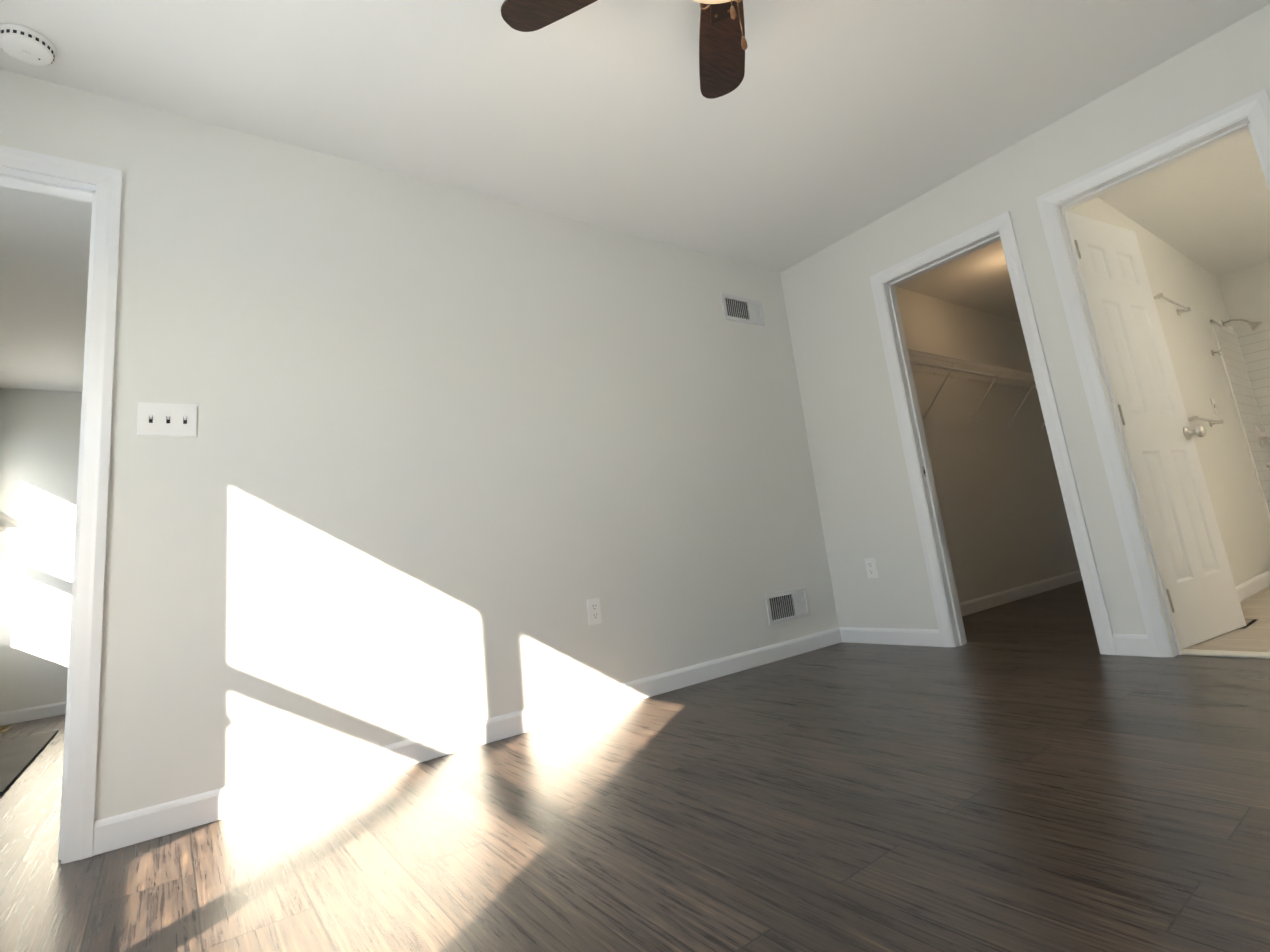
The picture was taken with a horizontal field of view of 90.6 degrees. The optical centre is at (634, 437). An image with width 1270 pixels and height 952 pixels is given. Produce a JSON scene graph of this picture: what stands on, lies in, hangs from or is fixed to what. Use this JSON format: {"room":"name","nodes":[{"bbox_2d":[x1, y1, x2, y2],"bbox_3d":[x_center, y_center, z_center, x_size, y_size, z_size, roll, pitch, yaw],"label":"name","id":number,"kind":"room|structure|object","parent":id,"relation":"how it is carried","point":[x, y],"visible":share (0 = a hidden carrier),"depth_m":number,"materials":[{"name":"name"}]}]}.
{"room":"empty bedroom","nodes":[
{"label":"empty bedroom","id":0,"kind":"room"},
{"bbox_2d":[0,388,81,712],"bbox_3d":[-3.156,0.866,5.690,3.830,2.430,0.120,1,-13,-36],"label":"wall","id":1,"kind":"structure","parent":0,"point":[39,444],"depth_m":4.68,"materials":[{"name":"paint"}]},
{"bbox_2d":[0,511,18,530],"bbox_3d":[-3.396,0.968,3.043,0.300,1.302,1.820,1,-13,-36],"label":"fireplace mantel","id":2,"kind":"object","parent":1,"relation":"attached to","point":[6,521],"visible":1,"depth_m":3.78,"materials":[{"name":"white"}]},
{"bbox_2d":[0,701,65,725],"bbox_3d":[-3.041,1.993,5.380,3.690,0.087,0.013,1,-13,-36],"label":"baseboard","id":3,"kind":"structure","parent":1,"relation":"attached to","point":[30,713],"depth_m":4.46,"materials":[{"name":"white wood"}]},
{"bbox_2d":[0,69,838,820],"bbox_3d":[-0.622,0.036,2.852,4.500,2.430,0.120,1,-13,-36],"label":"wall","id":4,"kind":"structure","parent":0,"point":[450,457],"depth_m":2.52,"materials":[{"name":"paint"}]},
{"bbox_2d":[0,145,121,863],"bbox_3d":[-2.043,0.138,1.764,0.879,2.146,0.154,1,-13,-36],"label":"door frame","id":5,"kind":"structure","parent":4,"relation":"attached to","point":[98,187],"depth_m":1.95,"materials":[{"name":"white wood"}]},
{"bbox_2d":[137,402,197,437],"bbox_3d":[-1.555,-0.059,2.095,0.162,0.115,0.015,1,-13,-36],"label":"light switch","id":6,"kind":"object","parent":4,"relation":"attached to","point":[165,420],"visible":1,"depth_m":2.10,"materials":[{"name":"white plastic"}]},
{"bbox_2d":[92,627,843,855],"bbox_3d":[-0.137,1.172,2.816,3.478,0.087,0.013,1,-13,-36],"label":"baseboard","id":7,"kind":"structure","parent":4,"relation":"attached to","point":[136,826],"depth_m":2.28,"materials":[{"name":"white wood"}]},
{"bbox_2d":[587,598,601,625],"bbox_3d":[-0.185,0.799,2.885,0.070,0.115,0.008,1,-13,-36],"label":"outlet","id":8,"kind":"object","parent":4,"relation":"attached to","point":[594,611],"visible":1,"depth_m":2.88,"materials":[{"name":"white plastic"}]},
{"bbox_2d":[721,293,764,325],"bbox_3d":[0.686,-0.804,3.972,0.360,0.165,0.014,1,-13,-36],"label":"air vent","id":9,"kind":"object","parent":4,"relation":"in","point":[741,309],"visible":1,"depth_m":3.97,"materials":[{"name":"white metal"}]},
{"bbox_2d":[764,587,810,624],"bbox_3d":[0.886,0.973,3.632,0.360,0.165,0.014,1,-13,-36],"label":"air vent","id":10,"kind":"object","parent":4,"relation":"in","point":[786,606],"visible":1,"depth_m":3.63,"materials":[{"name":"white metal"}]},
{"bbox_2d":[0,580,1269,951],"bbox_3d":[0.954,1.359,3.956,8.720,0.100,7.420,1,-13,-36],"label":"floor","id":11,"kind":"structure","parent":0,"point":[1038,772],"depth_m":1.52,"materials":[{"name":"brown wood"}]},
{"bbox_2d":[0,724,13,732],"bbox_3d":[-4.234,1.943,4.168,0.130,0.006,0.330,1,-13,-36],"label":"floor vent","id":12,"kind":"object","parent":11,"relation":"in","point":[4,728],"visible":1,"depth_m":4.21,"materials":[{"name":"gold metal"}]},
{"bbox_2d":[0,730,57,795],"bbox_3d":[-3.254,1.610,3.030,0.539,0.014,1.670,1,-13,-36],"label":"rug","id":13,"kind":"object","parent":11,"relation":"on","point":[18,755],"visible":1,"depth_m":3.26,"materials":[{"name":"grey fabric"}]},
{"bbox_2d":[0,0,1269,391],"bbox_3d":[0.670,-1.110,4.425,8.720,0.100,7.420,1,-13,-36],"label":"ceiling","id":14,"kind":"structure","parent":0,"point":[824,124],"depth_m":2.58,"materials":[{"name":"paint"}]},
{"bbox_2d":[0,23,56,65],"bbox_3d":[-1.892,-1.210,1.954,0.142,0.044,0.142,1,-13,-36],"label":"smoke detector","id":15,"kind":"object","parent":14,"relation":"attached to","point":[26,45],"visible":1,"depth_m":1.93,"materials":[{"name":"white plastic"}]},
{"bbox_2d":[501,0,747,98],"bbox_3d":[0.227,-1.251,1.558,1.242,0.586,1.224,1,-13,-36],"label":"ceiling fan","id":16,"kind":"object","parent":14,"relation":"hanging from","point":[723,46],"visible":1,"depth_m":1.95,"materials":[{"name":"brown wood"}]},
{"bbox_2d":[895,286,1079,602],"bbox_3d":[2.943,0.076,5.230,4.060,2.430,0.120,1,-13,-36],"label":"wall","id":17,"kind":"structure","parent":0,"point":[1003,510],"depth_m":5.06,"materials":[{"name":"paint"}]},
{"bbox_2d":[908,349,1044,428],"bbox_3d":[2.727,-0.326,4.904,3.253,0.393,0.308,1,-13,-36],"label":"wire closet shelf","id":18,"kind":"object","parent":17,"relation":"attached to","point":[963,370],"visible":0.58,"depth_m":4.79,"materials":[{"name":"white metal"}]},
{"bbox_2d":[959,570,1081,615],"bbox_3d":[2.812,1.197,4.739,3.310,0.087,0.013,1,-13,-36],"label":"baseboard","id":19,"kind":"structure","parent":17,"relation":"attached to","point":[996,599],"depth_m":4.82,"materials":[{"name":"white wood"}]},
{"bbox_2d":[780,4,1269,634],"bbox_3d":[2.137,-0.289,2.814,0.120,2.430,3.300,1,-13,-36],"label":"wall","id":20,"kind":"structure","parent":0,"point":[858,466],"depth_m":3.44,"materials":[{"name":"paint"}]},
{"bbox_2d":[864,558,878,577],"bbox_3d":[1.385,0.768,3.689,0.008,0.115,0.070,1,-13,-36],"label":"outlet","id":21,"kind":"object","parent":20,"relation":"attached to","point":[871,567],"visible":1,"depth_m":3.68,"materials":[{"name":"white plastic"}]},
{"bbox_2d":[840,627,941,646],"bbox_3d":[1.449,1.135,3.586,0.013,0.087,0.615,1,-13,-36],"label":"baseboard","id":22,"kind":"structure","parent":20,"relation":"attached to","point":[891,636],"depth_m":3.57,"materials":[{"name":"white wood"}]},
{"bbox_2d":[870,211,1116,654],"bbox_3d":[1.791,-0.002,3.261,0.138,2.111,0.783,1,-13,-36],"label":"trim","id":23,"kind":"structure","parent":20,"relation":"attached to","point":[884,283],"depth_m":3.35,"materials":[{"name":"white wood"}]},
{"bbox_2d":[1036,89,1269,656],"bbox_3d":[2.333,-0.200,2.546,0.154,2.111,0.802,1,-13,-36],"label":"trim","id":24,"kind":"structure","parent":20,"relation":"attached to","point":[1251,113],"depth_m":2.73,"materials":[{"name":"white wood"}]},
{"bbox_2d":[1067,212,1245,648],"bbox_3d":[2.480,-0.103,2.979,0.695,2.031,0.191,1,-13,-36],"label":"bathroom door","id":25,"kind":"structure","parent":20,"relation":"in","point":[1203,597],"depth_m":2.98,"materials":[{"name":"painted wood"},{"name":"brushed nickel"}]},
{"bbox_2d":[1181,649,1269,658],"bbox_3d":[2.478,0.826,2.371,0.075,0.012,0.694,1,-13,-36],"label":"sill","id":26,"kind":"structure","parent":20,"relation":"attached to","point":[1240,654],"depth_m":2.50,"materials":[{"name":"white wood"}]},
{"bbox_2d":[1066,197,1269,585],"bbox_3d":[3.719,-0.211,4.189,4.060,2.430,0.100,1,-13,-36],"label":"wall","id":27,"kind":"structure","parent":0,"point":[1233,487],"depth_m":4.23,"materials":[{"name":"paint"}]},
{"bbox_2d":[1153,293,1190,315],"bbox_3d":[3.478,-0.864,4.083,0.648,0.048,0.066,1,-13,-36],"label":"towel rail","id":28,"kind":"object","parent":27,"relation":"attached to","point":[1179,312],"visible":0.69,"depth_m":4.08,"materials":[{"name":"silver metal"}]},
{"bbox_2d":[1188,416,1223,426],"bbox_3d":[3.566,-0.102,3.938,0.648,0.048,0.066,1,-13,-36],"label":"towel rail","id":29,"kind":"object","parent":27,"relation":"attached to","point":[1212,422],"visible":0.79,"depth_m":3.93,"materials":[{"name":"silver metal"}]},
{"bbox_2d":[1210,398,1217,414],"bbox_3d":[3.962,-0.213,4.297,0.070,0.115,0.015,1,-13,-36],"label":"light switch","id":30,"kind":"object","parent":27,"relation":"attached to","point":[1214,406],"visible":1,"depth_m":4.29,"materials":[{"name":"white plastic"}]},
{"bbox_2d":[1211,346,1223,355],"bbox_3d":[4.283,-0.630,4.618,0.044,0.070,0.067,1,-13,-36],"label":"robe hook","id":31,"kind":"object","parent":27,"relation":"attached to","point":[1213,352],"visible":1,"depth_m":4.61,"materials":[{"name":"silver metal"}]},
{"bbox_2d":[1236,569,1269,601],"bbox_3d":[3.441,0.909,3.601,2.960,0.087,0.013,1,-13,-36],"label":"baseboard","id":32,"kind":"structure","parent":27,"relation":"attached to","point":[1252,586],"depth_m":3.85,"materials":[{"name":"white wood"}]},
{"bbox_2d":[1184,585,1269,651],"bbox_3d":[4.246,0.782,3.197,3.750,0.006,1.640,1,-13,-36],"label":"floor","id":33,"kind":"structure","parent":0,"point":[1254,637],"depth_m":2.82,"materials":[{"name":"beige tile"}]},
{"bbox_2d":[1238,619,1257,628],"bbox_3d":[2.921,0.905,3.044,0.300,0.006,0.100,1,-13,-36],"label":"floor vent","id":34,"kind":"object","parent":33,"relation":"in","point":[1251,622],"visible":0.17,"depth_m":3.02,"materials":[{"name":"grey metal"}]},
{"bbox_2d":[1217,261,1269,334],"bbox_3d":[5.701,-0.375,4.524,0.120,2.430,1.760,1,-13,-36],"label":"wall","id":35,"kind":"structure","parent":0,"point":[1246,293],"depth_m":5.25,"materials":[{"name":"paint"}]},
{"bbox_2d":[1210,320,1269,520],"bbox_3d":[5.324,-0.128,4.252,0.800,1.930,1.640,1,-13,-36],"label":"tile surround","id":36,"kind":"object","parent":35,"relation":"attached to","point":[1245,358],"visible":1,"depth_m":5.05,"materials":[{"name":"white tile"}]},
{"bbox_2d":[1221,319,1269,467],"bbox_3d":[4.885,-0.377,4.897,0.170,1.218,0.224,1,-13,-36],"label":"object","id":37,"kind":"object","parent":36,"relation":"attached to","point":[1260,436],"visible":0.98,"depth_m":4.89,"materials":[{"name":"silver metal"}]}
]}

